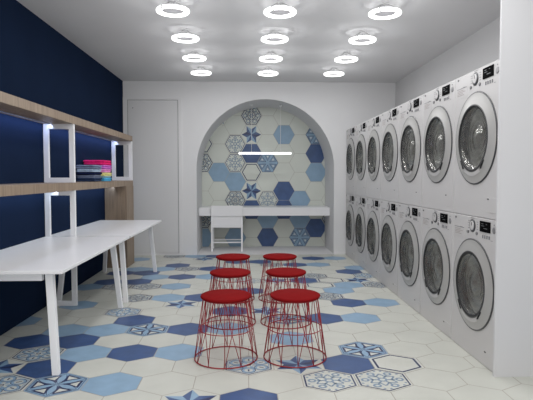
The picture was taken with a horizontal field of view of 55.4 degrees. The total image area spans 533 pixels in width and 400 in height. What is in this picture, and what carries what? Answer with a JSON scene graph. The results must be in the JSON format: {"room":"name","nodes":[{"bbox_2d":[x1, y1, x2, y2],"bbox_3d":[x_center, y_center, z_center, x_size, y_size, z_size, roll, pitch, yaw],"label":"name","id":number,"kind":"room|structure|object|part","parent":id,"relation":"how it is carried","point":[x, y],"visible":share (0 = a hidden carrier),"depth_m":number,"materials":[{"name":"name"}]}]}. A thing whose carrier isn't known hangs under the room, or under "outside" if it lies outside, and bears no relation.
{"room":"laundry","nodes":[
{"label":"laundry","id":0,"kind":"room"},
{"bbox_2d":[0,0,123,335],"bbox_3d":[-2.142,-0.343,4.950,0.120,2.668,5.670,0,3,-2],"label":"wall","id":1,"kind":"structure","parent":0,"point":[39,65],"depth_m":4.70,"materials":[{"name":"blue paint"}]},
{"bbox_2d":[0,91,132,141],"bbox_3d":[-1.927,-0.734,4.609,0.284,0.079,5.010,0,3,-2],"label":"wall shelf","id":2,"kind":"object","parent":1,"relation":"attached to","point":[9,103],"depth_m":4.31,"materials":[{"name":"brown wood"}]},
{"bbox_3d":[-1.997,-0.697,4.603,0.014,0.006,4.900,0,3,-2],"label":"light strip","id":3,"kind":"part","parent":2,"relation":"part of","materials":[{"name":"white plastic"}]},
{"bbox_2d":[0,180,132,196],"bbox_3d":[-1.927,-0.120,4.638,0.284,0.073,5.010,0,3,-2],"label":"wall shelf","id":4,"kind":"object","parent":1,"relation":"attached to","point":[21,188],"visible":1,"depth_m":4.21,"materials":[{"name":"brown wood"}]},
{"bbox_2d":[43,124,75,182],"bbox_3d":[-1.931,-0.435,4.738,0.280,0.544,0.032,0,3,-2],"label":"rectangular frame","id":5,"kind":"object","parent":4,"relation":"on","point":[46,140],"visible":0.97,"depth_m":4.72,"materials":[{"name":"white metal"}]},
{"bbox_2d":[76,178,101,181],"bbox_3d":[-1.966,-0.224,5.627,0.237,0.040,0.283,0,3,-2],"label":"jeans","id":6,"kind":"object","parent":4,"relation":"on","point":[77,179],"visible":0.9,"depth_m":5.50,"materials":[{"name":"fabric"}]},
{"bbox_2d":[76,175,100,177],"bbox_3d":[-1.966,-0.261,5.627,0.222,0.034,0.278,0,3,-2],"label":"jeans","id":7,"kind":"object","parent":6,"relation":"on","point":[78,176],"visible":0.98,"depth_m":5.51,"materials":[{"name":"fabric"}]},
{"bbox_2d":[76,172,101,174],"bbox_3d":[-1.965,-0.292,5.619,0.237,0.030,0.282,0,3,-2],"label":"jeans","id":8,"kind":"object","parent":7,"relation":"on","point":[77,173],"visible":0.94,"depth_m":5.49,"materials":[{"name":"fabric"}]},
{"bbox_2d":[76,169,100,171],"bbox_3d":[-1.968,-0.325,5.625,0.222,0.034,0.278,0,3,-2],"label":"jeans","id":9,"kind":"object","parent":8,"relation":"on","point":[78,170],"visible":0.98,"depth_m":5.50,"materials":[{"name":"fabric"}]},
{"bbox_2d":[75,165,101,168],"bbox_3d":[-1.966,-0.364,5.620,0.239,0.044,0.286,0,3,-2],"label":"jeans","id":10,"kind":"object","parent":9,"relation":"on","point":[76,166],"visible":0.97,"depth_m":5.49,"materials":[{"name":"fabric"}]},
{"bbox_2d":[111,141,132,179],"bbox_3d":[-2.017,-0.546,7.093,0.280,0.544,0.032,0,3,-2],"label":"rectangular frame","id":11,"kind":"object","parent":4,"relation":"on","point":[113,143],"visible":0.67,"depth_m":7.08,"materials":[{"name":"white metal"}]},
{"bbox_3d":[-1.972,-0.240,5.945,0.272,0.042,0.317,0,3,-2],"label":"shirt","id":12,"kind":"object","parent":4,"relation":"on","visible":0},
{"bbox_3d":[-1.969,-0.271,5.938,0.258,0.020,0.310,0,3,-2],"label":"shirt","id":13,"kind":"object","parent":12,"relation":"on","visible":0},
{"bbox_2d":[101,173,111,175],"bbox_3d":[-1.972,-0.301,5.938,0.277,0.040,0.320,0,3,-2],"label":"shirt","id":14,"kind":"object","parent":13,"relation":"on","point":[102,174],"visible":0.44,"depth_m":5.86,"materials":[{"name":"fabric"}]},
{"bbox_2d":[101,169,110,172],"bbox_3d":[-1.974,-0.341,5.934,0.262,0.042,0.315,0,3,-2],"label":"shirt","id":15,"kind":"object","parent":14,"relation":"on","point":[102,170],"visible":0.49,"depth_m":5.87,"materials":[{"name":"fabric"}]},
{"bbox_2d":[101,165,111,168],"bbox_3d":[-1.972,-0.385,5.934,0.277,0.044,0.318,0,3,-2],"label":"shirt","id":16,"kind":"object","parent":15,"relation":"on","point":[103,166],"visible":0.38,"depth_m":5.84,"materials":[{"name":"fabric"}]},
{"bbox_2d":[83,160,110,164],"bbox_3d":[-1.971,-0.434,5.928,0.261,0.056,0.312,0,3,-2],"label":"shirt","id":17,"kind":"object","parent":16,"relation":"on","point":[87,162],"visible":0.97,"depth_m":5.79,"materials":[{"name":"fabric"}]},
{"bbox_2d":[17,0,500,82],"bbox_3d":[-0.018,-1.753,5.476,4.408,0.100,6.700,0,3,-2],"label":"ceiling","id":18,"kind":"structure","parent":0,"point":[130,39],"depth_m":5.15,"materials":[{"name":"paint"}]},
{"bbox_2d":[156,0,189,16],"bbox_3d":[-0.775,-1.595,4.202,0.276,0.096,0.276,0,3,-2],"label":"lamp","id":19,"kind":"object","parent":18,"relation":"hanging from","point":[168,10],"visible":1,"depth_m":4.19,"materials":[{"name":"white plastic"}]},
{"bbox_3d":[-0.775,-1.570,4.203,0.180,0.006,0.180,0,3,-2],"label":"plate","id":20,"kind":"part","parent":19,"relation":"part of","materials":[{"name":"grey metal"}]},
{"bbox_2d":[171,30,198,42],"bbox_3d":[-0.805,-1.635,5.043,0.276,0.096,0.276,0,3,-2],"label":"lamp","id":21,"kind":"object","parent":18,"relation":"hanging from","point":[181,37],"visible":1,"depth_m":5.02,"materials":[{"name":"white plastic"}]},
{"bbox_2d":[171,34,198,42],"bbox_3d":[-0.805,-1.603,5.044,0.276,0.024,0.276,0,3,-2],"label":"diffuser","id":22,"kind":"object","parent":21,"relation":"attached to","point":[181,38],"depth_m":5.03,"materials":[{"name":"white plastic"}]},
{"bbox_3d":[-0.805,-1.610,5.044,0.180,0.006,0.180,0,3,-2],"label":"plate","id":23,"kind":"part","parent":21,"relation":"part of","materials":[{"name":"grey metal"}]},
{"bbox_2d":[182,51,205,61],"bbox_3d":[-0.836,-1.675,5.891,0.276,0.096,0.276,0,3,-2],"label":"lamp","id":24,"kind":"object","parent":18,"relation":"hanging from","point":[189,57],"visible":1,"depth_m":5.87,"materials":[{"name":"white"}]},
{"bbox_2d":[182,55,205,61],"bbox_3d":[-0.836,-1.643,5.893,0.276,0.024,0.276,0,3,-2],"label":"diffuser","id":25,"kind":"object","parent":24,"relation":"attached to","point":[191,58],"depth_m":5.87,"materials":[{"name":"white plastic"}]},
{"bbox_3d":[-0.836,-1.650,5.892,0.180,0.006,0.180,0,3,-2],"label":"plate","id":26,"kind":"part","parent":24,"relation":"part of","materials":[{"name":"grey metal"}]},
{"bbox_2d":[191,67,211,75],"bbox_3d":[-0.867,-1.715,6.735,0.276,0.096,0.276,0,3,-2],"label":"lamp","id":27,"kind":"object","parent":18,"relation":"hanging from","point":[205,72],"visible":1,"depth_m":6.71,"materials":[{"name":"white"}]},
{"bbox_2d":[191,70,211,75],"bbox_3d":[-0.867,-1.683,6.736,0.276,0.024,0.276,0,3,-2],"label":"diffuser","id":28,"kind":"object","parent":27,"relation":"attached to","point":[195,72],"depth_m":6.70,"materials":[{"name":"white plastic"}]},
{"bbox_2d":[258,67,277,75],"bbox_3d":[0.020,-1.716,6.767,0.276,0.096,0.276,0,3,-2],"label":"lamp","id":29,"kind":"object","parent":18,"relation":"hanging from","point":[268,72],"visible":1,"depth_m":6.73,"materials":[{"name":"white"}]},
{"bbox_2d":[258,71,277,75],"bbox_3d":[0.020,-1.684,6.768,0.276,0.024,0.276,0,3,-2],"label":"diffuser","id":30,"kind":"object","parent":29,"relation":"attached to","point":[262,73],"depth_m":6.75,"materials":[{"name":"white plastic"}]},
{"bbox_2d":[259,51,282,62],"bbox_3d":[0.051,-1.677,5.923,0.276,0.096,0.276,0,3,-2],"label":"lamp","id":31,"kind":"object","parent":18,"relation":"hanging from","point":[271,58],"visible":1,"depth_m":5.90,"materials":[{"name":"white"}]},
{"bbox_2d":[259,55,282,62],"bbox_3d":[0.051,-1.644,5.925,0.276,0.024,0.276,0,3,-2],"label":"diffuser","id":32,"kind":"object","parent":31,"relation":"attached to","point":[265,58],"depth_m":5.90,"materials":[{"name":"white plastic"}]},
{"bbox_2d":[261,30,288,43],"bbox_3d":[0.082,-1.637,5.075,0.276,0.096,0.276,0,3,-2],"label":"lamp","id":33,"kind":"object","parent":18,"relation":"hanging from","point":[272,38],"visible":1,"depth_m":5.06,"materials":[{"name":"white plastic"}]},
{"bbox_3d":[0.082,-1.611,5.076,0.180,0.006,0.180,0,3,-2],"label":"plate","id":34,"kind":"part","parent":33,"relation":"part of","materials":[{"name":"grey metal"}]},
{"bbox_2d":[261,35,288,43],"bbox_3d":[0.082,-1.604,5.076,0.276,0.024,0.276,0,3,-2],"label":"diffuser","id":35,"kind":"object","parent":33,"relation":"attached to","point":[269,39],"depth_m":5.07,"materials":[{"name":"white plastic"}]},
{"bbox_2d":[263,1,296,18],"bbox_3d":[0.113,-1.597,4.234,0.276,0.096,0.276,0,3,-2],"label":"lamp","id":36,"kind":"object","parent":18,"relation":"hanging from","point":[280,11],"visible":1,"depth_m":4.23,"materials":[{"name":"white plastic"}]},
{"bbox_3d":[0.113,-1.572,4.236,0.180,0.006,0.180,0,3,-2],"label":"plate","id":37,"kind":"part","parent":36,"relation":"part of","materials":[{"name":"grey metal"}]},
{"bbox_2d":[324,68,343,76],"bbox_3d":[0.903,-1.718,6.799,0.276,0.096,0.276,0,3,-2],"label":"lamp","id":38,"kind":"object","parent":18,"relation":"hanging from","point":[329,73],"visible":1,"depth_m":6.77,"materials":[{"name":"white plastic"}]},
{"bbox_2d":[324,71,343,76],"bbox_3d":[0.903,-1.686,6.800,0.276,0.024,0.276,0,3,-2],"label":"diffuser","id":39,"kind":"object","parent":38,"relation":"attached to","point":[330,73],"depth_m":6.77,"materials":[{"name":"white plastic"}]},
{"bbox_2d":[334,52,357,62],"bbox_3d":[0.933,-1.678,5.955,0.276,0.096,0.276,0,3,-2],"label":"lamp","id":40,"kind":"object","parent":18,"relation":"hanging from","point":[340,59],"visible":1,"depth_m":5.94,"materials":[{"name":"white"}]},
{"bbox_2d":[334,56,357,62],"bbox_3d":[0.933,-1.646,5.957,0.276,0.024,0.276,0,3,-2],"label":"diffuser","id":41,"kind":"object","parent":40,"relation":"attached to","point":[340,59],"depth_m":5.95,"materials":[{"name":"white plastic"}]},
{"bbox_2d":[349,31,375,44],"bbox_3d":[0.964,-1.638,5.107,0.276,0.096,0.276,0,3,-2],"label":"lamp","id":42,"kind":"object","parent":18,"relation":"hanging from","point":[362,39],"visible":1,"depth_m":5.09,"materials":[{"name":"white plastic"}]},
{"bbox_3d":[0.964,-1.613,5.108,0.180,0.006,0.180,0,3,-2],"label":"plate","id":43,"kind":"part","parent":42,"relation":"part of","materials":[{"name":"grey metal"}]},
{"bbox_2d":[368,3,401,19],"bbox_3d":[0.995,-1.598,4.266,0.276,0.096,0.276,0,3,-2],"label":"lamp","id":44,"kind":"object","parent":18,"relation":"hanging from","point":[381,13],"visible":1,"depth_m":4.25,"materials":[{"name":"white plastic"}]},
{"bbox_3d":[0.995,-1.573,4.268,0.180,0.006,0.180,0,3,-2],"label":"plate","id":45,"kind":"part","parent":44,"relation":"part of","materials":[{"name":"grey"}]},
{"bbox_2d":[123,81,395,253],"bbox_3d":[-0.109,-0.502,8.322,4.188,2.668,0.930,0,3,-2],"label":"wall","id":46,"kind":"structure","parent":0,"point":[329,109],"depth_m":7.85,"materials":[{"name":"white paint"}]},
{"bbox_2d":[123,97,182,253],"bbox_3d":[-1.742,-0.368,7.793,0.895,2.390,0.020,0,3,-2],"label":"door","id":47,"kind":"structure","parent":46,"relation":"in","point":[154,124],"depth_m":7.78,"materials":[{"name":"white paint"}]},
{"bbox_2d":[134,252,344,254],"bbox_3d":[-0.478,0.839,7.900,3.415,0.028,0.012,0,3,-2],"label":"baseboard","id":48,"kind":"structure","parent":46,"relation":"attached to","point":[334,252],"depth_m":7.86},
{"bbox_2d":[199,205,329,215],"bbox_3d":[-0.037,0.177,8.545,2.126,0.134,0.545,0,3,-2],"label":"desk","id":49,"kind":"object","parent":46,"relation":"attached to","point":[317,210],"visible":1,"depth_m":8.29,"materials":[{"name":"white laminate"}]},
{"bbox_3d":[-0.028,0.203,8.286,2.126,0.106,0.025,0,3,-2],"label":"panel","id":50,"kind":"part","parent":49,"relation":"part of","materials":[{"name":"white laminate"}]},
{"bbox_2d":[239,104,290,153],"bbox_3d":[-0.023,-1.142,8.210,0.850,0.802,0.040,0,3,-2],"label":"pendant lamp","id":51,"kind":"object","parent":46,"relation":"hanging from","point":[251,105],"visible":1,"depth_m":8.21,"materials":[{"name":"white"}]},
{"bbox_2d":[202,107,324,246],"bbox_3d":[-0.047,-0.393,8.795,2.132,2.405,0.003,0,3,-2],"label":"wall niche","id":52,"kind":"object","parent":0,"point":[229,177],"visible":0.89,"depth_m":8.80,"materials":[{"name":"multicoloured"}]},
{"bbox_2d":[0,254,532,399],"bbox_3d":[0.040,1.023,4.297,4.228,0.003,7.280,0,3,-2],"label":"floor","id":53,"kind":"structure","parent":0,"point":[378,347],"depth_m":3.65,"materials":[{"name":"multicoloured tile"}]},
{"bbox_2d":[44,190,77,305],"bbox_3d":[-1.931,0.455,4.780,0.280,1.089,0.032,0,3,-2],"label":"rectangular frame","id":54,"kind":"object","parent":53,"relation":"on","point":[74,302],"visible":0.47,"depth_m":4.76,"materials":[{"name":"white metal"}]},
{"bbox_2d":[0,236,129,375],"bbox_3d":[-1.647,0.711,3.906,0.784,0.660,1.740,0,3,-2],"label":"folding table","id":55,"kind":"object","parent":53,"relation":"on","point":[49,256],"visible":1,"depth_m":3.48,"materials":[{"name":"white laminate"}]},
{"bbox_3d":[-1.327,0.758,3.156,0.061,0.636,0.141,-2,4,-40],"label":"leg","id":56,"kind":"part","parent":55,"relation":"part of","materials":[{"name":"white metal"}]},
{"bbox_3d":[-1.383,0.686,4.678,0.061,0.636,0.141,2,3,35],"label":"leg","id":57,"kind":"part","parent":55,"relation":"part of","materials":[{"name":"white metal"}]},
{"bbox_2d":[51,220,160,302],"bbox_3d":[-1.711,0.627,5.680,0.784,0.660,1.715,0,3,-2],"label":"folding table","id":58,"kind":"object","parent":53,"relation":"on","point":[130,228],"visible":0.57,"depth_m":5.37,"materials":[{"name":"white laminate"}]},
{"bbox_3d":[-1.976,0.675,4.921,0.061,0.636,0.141,2,3,35],"label":"leg","id":59,"kind":"part","parent":58,"relation":"part of","materials":[{"name":"white metal"}]},
{"bbox_3d":[-2.030,0.604,6.419,0.061,0.636,0.141,-2,4,-40],"label":"leg","id":60,"kind":"part","parent":58,"relation":"part of","materials":[{"name":"white metal"}]},
{"bbox_3d":[-1.392,0.674,4.942,0.061,0.636,0.141,-2,4,-40],"label":"leg","id":61,"kind":"part","parent":58,"relation":"part of","materials":[{"name":"white metal"}]},
{"bbox_3d":[-1.447,0.603,6.440,0.061,0.636,0.141,2,3,35],"label":"leg","id":62,"kind":"part","parent":58,"relation":"part of","materials":[{"name":"white metal"}]},
{"bbox_2d":[105,186,133,267],"bbox_3d":[-2.007,0.352,6.961,0.288,1.090,0.410,0,3,-2],"label":"panel","id":63,"kind":"object","parent":53,"relation":"on","point":[119,201],"visible":0.42,"depth_m":6.75,"materials":[{"name":"beige wood"}]},
{"bbox_2d":[194,289,257,368],"bbox_3d":[-0.273,0.848,3.421,0.430,0.432,0.430,0,3,-2],"label":"stool","id":64,"kind":"object","parent":53,"relation":"on","point":[219,296],"visible":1,"depth_m":3.34,"materials":[{"name":"red paint"}]},
{"bbox_3d":[-0.273,0.643,3.412,0.340,0.022,0.340,0,3,-2],"label":"seat","id":65,"kind":"part","parent":64,"relation":"part of","materials":[{"name":"red fabric"}]},
{"bbox_2d":[206,268,255,329],"bbox_3d":[-0.303,0.809,4.245,0.430,0.432,0.430,0,3,-2],"label":"stool","id":66,"kind":"object","parent":53,"relation":"on","point":[221,273],"visible":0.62,"depth_m":4.18,"materials":[{"name":"red paint"}]},
{"bbox_3d":[-0.303,0.604,4.235,0.340,0.022,0.340,0,3,-2],"label":"seat","id":67,"kind":"part","parent":66,"relation":"part of","materials":[{"name":"red fabric"}]},
{"bbox_2d":[213,253,254,303],"bbox_3d":[-0.333,0.770,5.063,0.430,0.432,0.430,0,3,-2],"label":"stool","id":68,"kind":"object","parent":53,"relation":"on","point":[232,257],"visible":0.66,"depth_m":5.00,"materials":[{"name":"red paint"}]},
{"bbox_3d":[-0.333,0.565,5.053,0.340,0.022,0.340,0,3,-2],"label":"seat","id":69,"kind":"part","parent":68,"relation":"part of","materials":[{"name":"red fabric"}]},
{"bbox_2d":[197,246,332,254],"bbox_3d":[-0.030,0.855,8.389,2.132,0.051,0.930,0,3,-2],"label":"platform","id":70,"kind":"object","parent":53,"relation":"on","point":[249,250],"visible":0.79,"depth_m":8.36,"materials":[{"name":"white paint"}]},
{"bbox_2d":[211,206,242,251],"bbox_3d":[-0.648,0.455,8.400,0.510,0.745,0.386,0,3,-2],"label":"chair","id":71,"kind":"object","parent":70,"relation":"on","point":[221,216],"visible":1,"depth_m":8.21,"materials":[{"name":"white laminate"}]},
{"bbox_3d":[-0.883,0.551,8.216,0.026,0.571,0.026,0,3,-2],"label":"leg","id":72,"kind":"part","parent":71,"relation":"part of","materials":[{"name":"white metal"}]},
{"bbox_3d":[-0.641,0.178,8.206,0.510,0.173,0.023,0,3,-2],"label":"backrest","id":73,"kind":"part","parent":71,"relation":"part of","materials":[{"name":"white plastic"}]},
{"bbox_3d":[-0.641,0.356,8.223,0.456,0.183,0.014,0,3,-2],"label":"panel","id":74,"kind":"part","parent":71,"relation":"part of","materials":[{"name":"white plastic"}]},
{"bbox_3d":[-0.399,0.550,8.233,0.026,0.571,0.026,0,3,-2],"label":"leg","id":75,"kind":"part","parent":71,"relation":"part of","materials":[{"name":"white metal"}]},
{"bbox_2d":[258,253,298,303],"bbox_3d":[0.133,0.769,5.080,0.430,0.432,0.430,0,3,-2],"label":"stool","id":76,"kind":"object","parent":53,"relation":"on","point":[277,257],"visible":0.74,"depth_m":5.01,"materials":[{"name":"red paint"}]},
{"bbox_3d":[0.133,0.565,5.071,0.340,0.022,0.340,0,3,-2],"label":"seat","id":77,"kind":"part","parent":76,"relation":"part of","materials":[{"name":"red fabric"}]},
{"bbox_2d":[260,267,310,328],"bbox_3d":[0.163,0.808,4.262,0.430,0.432,0.430,0,3,-2],"label":"stool","id":78,"kind":"object","parent":53,"relation":"on","point":[282,272],"visible":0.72,"depth_m":4.18,"materials":[{"name":"red paint"}]},
{"bbox_3d":[0.163,0.603,4.252,0.340,0.022,0.340,0,3,-2],"label":"seat","id":79,"kind":"part","parent":78,"relation":"part of","materials":[{"name":"red fabric"}]},
{"bbox_2d":[263,288,326,367],"bbox_3d":[0.193,0.847,3.438,0.430,0.432,0.430,0,3,-2],"label":"stool","id":80,"kind":"object","parent":53,"relation":"on","point":[290,295],"visible":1,"depth_m":3.37,"materials":[{"name":"red paint"}]},
{"bbox_3d":[0.193,0.642,3.428,0.340,0.022,0.340,0,3,-2],"label":"seat","id":81,"kind":"part","parent":80,"relation":"part of","materials":[{"name":"red fabric"}]},
{"bbox_2d":[346,194,355,260],"bbox_3d":[1.582,0.392,7.577,0.729,0.950,0.684,0,3,-2],"label":"washing machine","id":82,"kind":"object","parent":53,"relation":"on","point":[350,199],"visible":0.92,"depth_m":7.52,"materials":[{"name":"white metal"}]},
{"bbox_3d":[1.253,0.374,7.565,0.040,0.406,0.406,0,3,-2],"label":"glass","id":83,"kind":"part","parent":82,"relation":"part of","materials":[{"name":"grey glass"}]},
{"bbox_3d":[1.250,0.374,7.564,0.054,0.618,0.618,0,3,-2],"label":"door","id":84,"kind":"part","parent":82,"relation":"part of","materials":[{"name":"grey"}]},
{"bbox_2d":[346,126,355,194],"bbox_3d":[1.582,-0.575,7.532,0.729,0.980,0.684,0,3,-2],"label":"washing machine","id":85,"kind":"object","parent":82,"relation":"on","point":[351,133],"visible":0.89,"depth_m":7.47,"materials":[{"name":"white metal"}]},
{"bbox_3d":[1.253,-0.607,7.518,0.040,0.406,0.406,0,3,-2],"label":"glass","id":86,"kind":"part","parent":85,"relation":"part of","materials":[{"name":"grey"}]},
{"bbox_3d":[1.250,-0.607,7.518,0.054,0.618,0.618,0,3,-2],"label":"door","id":87,"kind":"part","parent":85,"relation":"part of","materials":[{"name":"grey plastic"}]},
{"bbox_2d":[355,195,366,269],"bbox_3d":[1.607,0.424,6.892,0.729,0.950,0.684,0,3,-2],"label":"washing machine","id":88,"kind":"object","parent":53,"relation":"on","point":[360,201],"visible":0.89,"depth_m":6.84,"materials":[{"name":"white metal"}]},
{"bbox_3d":[1.278,0.407,6.879,0.040,0.406,0.406,0,3,-2],"label":"glass","id":89,"kind":"part","parent":88,"relation":"part of","materials":[{"name":"grey glass"}]},
{"bbox_3d":[1.275,0.407,6.879,0.054,0.618,0.618,0,3,-2],"label":"door","id":90,"kind":"part","parent":88,"relation":"part of","materials":[{"name":"grey plastic"}]},
{"bbox_2d":[355,120,367,196],"bbox_3d":[1.607,-0.542,6.846,0.729,0.980,0.684,0,3,-2],"label":"washing machine","id":91,"kind":"object","parent":88,"relation":"on","point":[361,129],"visible":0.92,"depth_m":6.79,"materials":[{"name":"white metal"}]},
{"bbox_3d":[1.278,-0.575,6.832,0.040,0.406,0.406,0,3,-2],"label":"glass","id":92,"kind":"part","parent":91,"relation":"part of","materials":[{"name":"grey"}]},
{"bbox_3d":[1.275,-0.575,6.832,0.054,0.618,0.618,0,3,-2],"label":"door","id":93,"kind":"part","parent":91,"relation":"part of","materials":[{"name":"grey"}]},
{"bbox_2d":[366,197,380,281],"bbox_3d":[1.632,0.457,6.206,0.729,0.950,0.684,0,3,-2],"label":"washing machine","id":94,"kind":"object","parent":53,"relation":"on","point":[373,226],"visible":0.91,"depth_m":6.16,"materials":[{"name":"white metal"}]},
{"bbox_3d":[1.303,0.439,6.193,0.040,0.406,0.406,0,3,-2],"label":"glass","id":95,"kind":"part","parent":94,"relation":"part of","materials":[{"name":"grey"}]},
{"bbox_3d":[1.300,0.439,6.193,0.054,0.618,0.618,0,3,-2],"label":"door","id":96,"kind":"part","parent":94,"relation":"part of","materials":[{"name":"grey"}]},
{"bbox_2d":[367,114,381,199],"bbox_3d":[1.632,-0.510,6.160,0.729,0.980,0.684,0,3,-2],"label":"washing machine","id":97,"kind":"object","parent":94,"relation":"on","point":[374,125],"visible":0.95,"depth_m":6.11,"materials":[{"name":"white metal"}]},
{"bbox_3d":[1.303,-0.542,6.147,0.040,0.406,0.406,0,3,-2],"label":"glass","id":98,"kind":"part","parent":97,"relation":"part of","materials":[{"name":"grey"}]},
{"bbox_3d":[1.300,-0.542,6.147,0.054,0.618,0.618,0,3,-2],"label":"door","id":99,"kind":"part","parent":97,"relation":"part of","materials":[{"name":"grey"}]},
{"bbox_2d":[380,200,398,294],"bbox_3d":[1.657,0.490,5.514,0.729,0.950,0.684,0,3,-2],"label":"washing machine","id":100,"kind":"object","parent":53,"relation":"on","point":[389,210],"visible":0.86,"depth_m":5.46,"materials":[{"name":"white metal"}]},
{"bbox_3d":[1.328,0.472,5.501,0.040,0.406,0.406,0,3,-2],"label":"glass","id":101,"kind":"part","parent":100,"relation":"part of","materials":[{"name":"grey glass"}]},
{"bbox_3d":[1.325,0.472,5.501,0.054,0.618,0.618,0,3,-2],"label":"door","id":102,"kind":"part","parent":100,"relation":"part of","materials":[{"name":"grey plastic"}]},
{"bbox_2d":[381,105,399,202],"bbox_3d":[1.657,-0.477,5.468,0.729,0.980,0.684,0,3,-2],"label":"washing machine","id":103,"kind":"object","parent":100,"relation":"on","point":[390,119],"visible":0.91,"depth_m":5.42,"materials":[{"name":"white metal"}]},
{"bbox_3d":[1.328,-0.509,5.455,0.040,0.406,0.406,0,3,-2],"label":"glass","id":104,"kind":"part","parent":103,"relation":"part of","materials":[{"name":"grey"}]},
{"bbox_3d":[1.325,-0.509,5.455,0.054,0.618,0.618,0,3,-2],"label":"door","id":105,"kind":"part","parent":103,"relation":"part of","materials":[{"name":"grey"}]},
{"bbox_2d":[397,203,421,313],"bbox_3d":[1.682,0.522,4.828,0.729,0.950,0.684,0,3,-2],"label":"washing machine","id":106,"kind":"object","parent":53,"relation":"on","point":[409,216],"visible":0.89,"depth_m":4.77,"materials":[{"name":"white metal"}]},
{"bbox_3d":[1.353,0.504,4.816,0.040,0.406,0.406,0,3,-2],"label":"glass","id":107,"kind":"part","parent":106,"relation":"part of","materials":[{"name":"grey"}]},
{"bbox_3d":[1.350,0.504,4.815,0.054,0.618,0.618,0,3,-2],"label":"door","id":108,"kind":"part","parent":106,"relation":"part of","materials":[{"name":"grey plastic"}]},
{"bbox_2d":[399,94,423,206],"bbox_3d":[1.682,-0.445,4.783,0.729,0.980,0.684,0,3,-2],"label":"washing machine","id":109,"kind":"object","parent":106,"relation":"on","point":[411,112],"visible":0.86,"depth_m":4.73,"materials":[{"name":"white metal"}]},
{"bbox_3d":[1.338,-0.826,4.980,0.001,0.076,0.165,0,3,-2],"label":"detergent drawer","id":110,"kind":"part","parent":109,"relation":"part of","materials":[{"name":"white plastic"}]},
{"bbox_3d":[1.353,-0.477,4.769,0.040,0.406,0.406,0,3,-2],"label":"glass","id":111,"kind":"part","parent":109,"relation":"part of","materials":[{"name":"grey"}]},
{"bbox_3d":[1.350,-0.477,4.769,0.054,0.618,0.618,0,3,-2],"label":"door","id":112,"kind":"part","parent":109,"relation":"part of","materials":[{"name":"grey"}]},
{"bbox_2d":[420,207,453,338],"bbox_3d":[1.707,0.554,4.143,0.729,0.950,0.684,0,3,-2],"label":"washing machine","id":113,"kind":"object","parent":53,"relation":"on","point":[437,225],"visible":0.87,"depth_m":4.08,"materials":[{"name":"white metal"}]},
{"bbox_3d":[1.363,0.187,4.341,0.001,0.076,0.165,0,3,-2],"label":"detergent drawer","id":114,"kind":"part","parent":113,"relation":"part of","materials":[{"name":"white plastic"}]},
{"bbox_3d":[1.378,0.537,4.130,0.040,0.406,0.406,0,3,-2],"label":"glass","id":115,"kind":"part","parent":113,"relation":"part of","materials":[{"name":"grey glass"}]},
{"bbox_3d":[1.375,0.537,4.130,0.054,0.618,0.618,0,3,-2],"label":"door","id":116,"kind":"part","parent":113,"relation":"part of","materials":[{"name":"grey plastic"}]},
{"bbox_2d":[422,79,455,212],"bbox_3d":[1.707,-0.412,4.097,0.729,0.980,0.684,0,3,-2],"label":"washing machine","id":117,"kind":"object","parent":113,"relation":"on","point":[439,103],"visible":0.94,"depth_m":4.04,"materials":[{"name":"white metal"}]},
{"bbox_3d":[1.363,-0.794,4.294,0.001,0.076,0.165,0,3,-2],"label":"detergent drawer","id":118,"kind":"part","parent":117,"relation":"part of","materials":[{"name":"white plastic"}]},
{"bbox_3d":[1.378,-0.445,4.083,0.040,0.406,0.406,0,3,-2],"label":"glass","id":119,"kind":"part","parent":117,"relation":"part of","materials":[{"name":"grey"}]},
{"bbox_3d":[1.375,-0.445,4.083,0.054,0.618,0.618,0,3,-2],"label":"door","id":120,"kind":"part","parent":117,"relation":"part of","materials":[{"name":"grey glass"}]},
{"bbox_2d":[451,213,495,371],"bbox_3d":[1.732,0.587,3.457,0.729,0.950,0.684,0,3,-2],"label":"washing machine","id":121,"kind":"object","parent":53,"relation":"on","point":[473,277],"visible":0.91,"depth_m":3.41,"materials":[{"name":"white metal"}]},
{"bbox_3d":[1.388,0.220,3.655,0.001,0.076,0.165,0,3,-2],"label":"detergent drawer","id":122,"kind":"part","parent":121,"relation":"part of","materials":[{"name":"white plastic"}]},
{"bbox_3d":[1.403,0.569,3.444,0.040,0.406,0.406,0,3,-2],"label":"glass","id":123,"kind":"part","parent":121,"relation":"part of","materials":[{"name":"grey glass"}]},
{"bbox_3d":[1.400,0.569,3.444,0.054,0.618,0.618,0,3,-2],"label":"door","id":124,"kind":"part","parent":121,"relation":"part of","materials":[{"name":"grey"}]},
{"bbox_2d":[454,59,498,219],"bbox_3d":[1.732,-0.380,3.411,0.729,0.980,0.684,0,3,-2],"label":"washing machine","id":125,"kind":"object","parent":121,"relation":"on","point":[477,91],"visible":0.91,"depth_m":3.37,"materials":[{"name":"white metal"}]},
{"bbox_3d":[1.388,-0.762,3.608,0.001,0.076,0.165,0,3,-2],"label":"detergent drawer","id":126,"kind":"part","parent":125,"relation":"part of","materials":[{"name":"white plastic"}]},
{"bbox_3d":[1.403,-0.412,3.398,0.040,0.406,0.406,0,3,-2],"label":"glass","id":127,"kind":"part","parent":125,"relation":"part of","materials":[{"name":"grey glass"}]},
{"bbox_3d":[1.400,-0.412,3.397,0.054,0.618,0.618,0,3,-2],"label":"door","id":128,"kind":"part","parent":125,"relation":"part of","materials":[{"name":"grey glass"}]},
{"bbox_2d":[395,17,499,106],"bbox_3d":[2.153,-0.350,5.106,0.100,2.668,5.670,0,3,-2],"label":"wall","id":129,"kind":"structure","parent":0,"point":[480,49],"depth_m":5.63,"materials":[{"name":"white paint"}]},
{"bbox_2d":[493,0,532,376],"bbox_3d":[1.782,-0.254,3.057,0.792,2.668,0.018,0,3,-2],"label":"wall","id":130,"kind":"structure","parent":0,"point":[513,284],"depth_m":3.05,"materials":[{"name":"grey paint"}]}
]}

